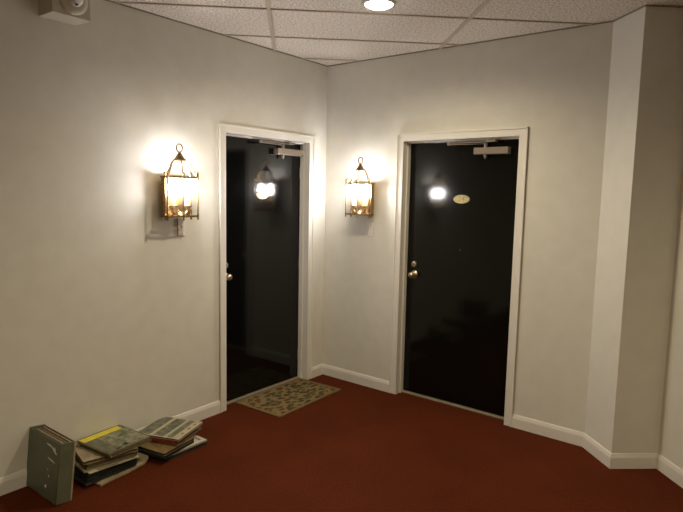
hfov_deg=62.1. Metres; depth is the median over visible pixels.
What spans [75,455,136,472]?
album
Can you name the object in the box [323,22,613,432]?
wall
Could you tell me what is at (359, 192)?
glass pane
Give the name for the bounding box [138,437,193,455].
album
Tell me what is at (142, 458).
magazine
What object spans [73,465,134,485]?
album
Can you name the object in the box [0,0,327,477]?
wall
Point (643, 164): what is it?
wall column
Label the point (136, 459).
album
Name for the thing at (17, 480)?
baseboard
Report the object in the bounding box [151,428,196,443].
album
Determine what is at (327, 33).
ceiling
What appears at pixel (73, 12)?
alarm box
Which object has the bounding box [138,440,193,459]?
album
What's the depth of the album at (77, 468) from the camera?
3.20 m
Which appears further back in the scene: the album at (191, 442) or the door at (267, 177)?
the door at (267, 177)
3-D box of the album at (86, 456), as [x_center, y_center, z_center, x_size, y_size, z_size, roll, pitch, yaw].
[-1.372,1.126,3.304,0.300,0.018,0.215,-4,8,-38]
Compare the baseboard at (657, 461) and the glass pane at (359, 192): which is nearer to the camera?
the baseboard at (657, 461)
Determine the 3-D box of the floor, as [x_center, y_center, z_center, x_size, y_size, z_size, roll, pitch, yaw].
[-0.323,1.484,1.893,7.247,0.100,6.518,3,7,12]
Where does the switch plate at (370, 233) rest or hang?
attached to the wall at (555, 84)
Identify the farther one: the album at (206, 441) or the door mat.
the door mat
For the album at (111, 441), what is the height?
0.014 m
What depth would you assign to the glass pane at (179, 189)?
3.70 m
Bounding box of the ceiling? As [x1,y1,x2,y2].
[105,0,682,66]
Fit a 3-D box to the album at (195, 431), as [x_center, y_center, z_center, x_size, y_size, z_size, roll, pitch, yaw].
[-1.098,1.148,3.672,0.280,0.008,0.290,3,7,16]
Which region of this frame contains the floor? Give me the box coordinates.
[0,374,682,511]
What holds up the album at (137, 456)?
on the album at (77, 468)
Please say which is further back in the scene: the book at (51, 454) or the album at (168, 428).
the album at (168, 428)
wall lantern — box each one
[160,143,198,220]
[345,157,374,217]
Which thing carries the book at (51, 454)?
on the floor
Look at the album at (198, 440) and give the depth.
3.65 m
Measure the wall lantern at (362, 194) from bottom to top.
0.490 m
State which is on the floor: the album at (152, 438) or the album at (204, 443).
the album at (204, 443)
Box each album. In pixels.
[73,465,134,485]
[74,458,135,476]
[74,458,137,479]
[74,462,136,482]
[75,446,137,464]
[75,451,137,466]
[75,453,136,469]
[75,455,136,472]
[77,425,150,456]
[81,439,151,457]
[87,455,138,473]
[138,417,202,440]
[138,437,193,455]
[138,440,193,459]
[151,427,201,446]
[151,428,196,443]
[164,442,206,460]
[168,441,206,457]
[173,434,206,454]
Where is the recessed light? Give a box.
[363,0,394,9]
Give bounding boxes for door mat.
[235,378,340,417]
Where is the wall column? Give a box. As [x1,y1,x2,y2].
[585,6,682,452]
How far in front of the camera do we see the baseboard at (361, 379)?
4.95 m
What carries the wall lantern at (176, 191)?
attached to the wall at (109, 316)
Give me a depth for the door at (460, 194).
4.33 m
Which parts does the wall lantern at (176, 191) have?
post, post, plate, rail, crown, rail, post, post, post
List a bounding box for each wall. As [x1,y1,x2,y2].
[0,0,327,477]
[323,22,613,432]
[658,170,682,469]
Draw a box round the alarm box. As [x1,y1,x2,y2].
[38,0,89,25]
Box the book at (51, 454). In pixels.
[26,424,75,505]
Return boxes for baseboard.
[0,400,220,495]
[312,364,388,392]
[512,414,682,487]
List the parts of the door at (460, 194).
knob, closer arm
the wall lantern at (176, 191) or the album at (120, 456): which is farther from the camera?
the wall lantern at (176, 191)
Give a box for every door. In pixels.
[218,123,314,412]
[389,126,528,426]
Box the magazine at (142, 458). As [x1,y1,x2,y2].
[94,453,147,485]
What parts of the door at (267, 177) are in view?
knob, closer arm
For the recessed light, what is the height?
0.030 m
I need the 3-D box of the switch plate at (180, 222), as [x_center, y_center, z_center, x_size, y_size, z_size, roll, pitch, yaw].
[-1.069,-0.193,3.804,0.020,0.120,0.060,6,8,37]
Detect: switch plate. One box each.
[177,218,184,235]
[367,222,373,236]
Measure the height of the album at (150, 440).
0.012 m
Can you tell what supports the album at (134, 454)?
on the album at (77, 464)
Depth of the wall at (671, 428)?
3.33 m
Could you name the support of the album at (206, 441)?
on the album at (204, 443)
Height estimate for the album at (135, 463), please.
0.014 m
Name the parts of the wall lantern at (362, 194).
post, post, post, crown, rail, rail, plate, post, post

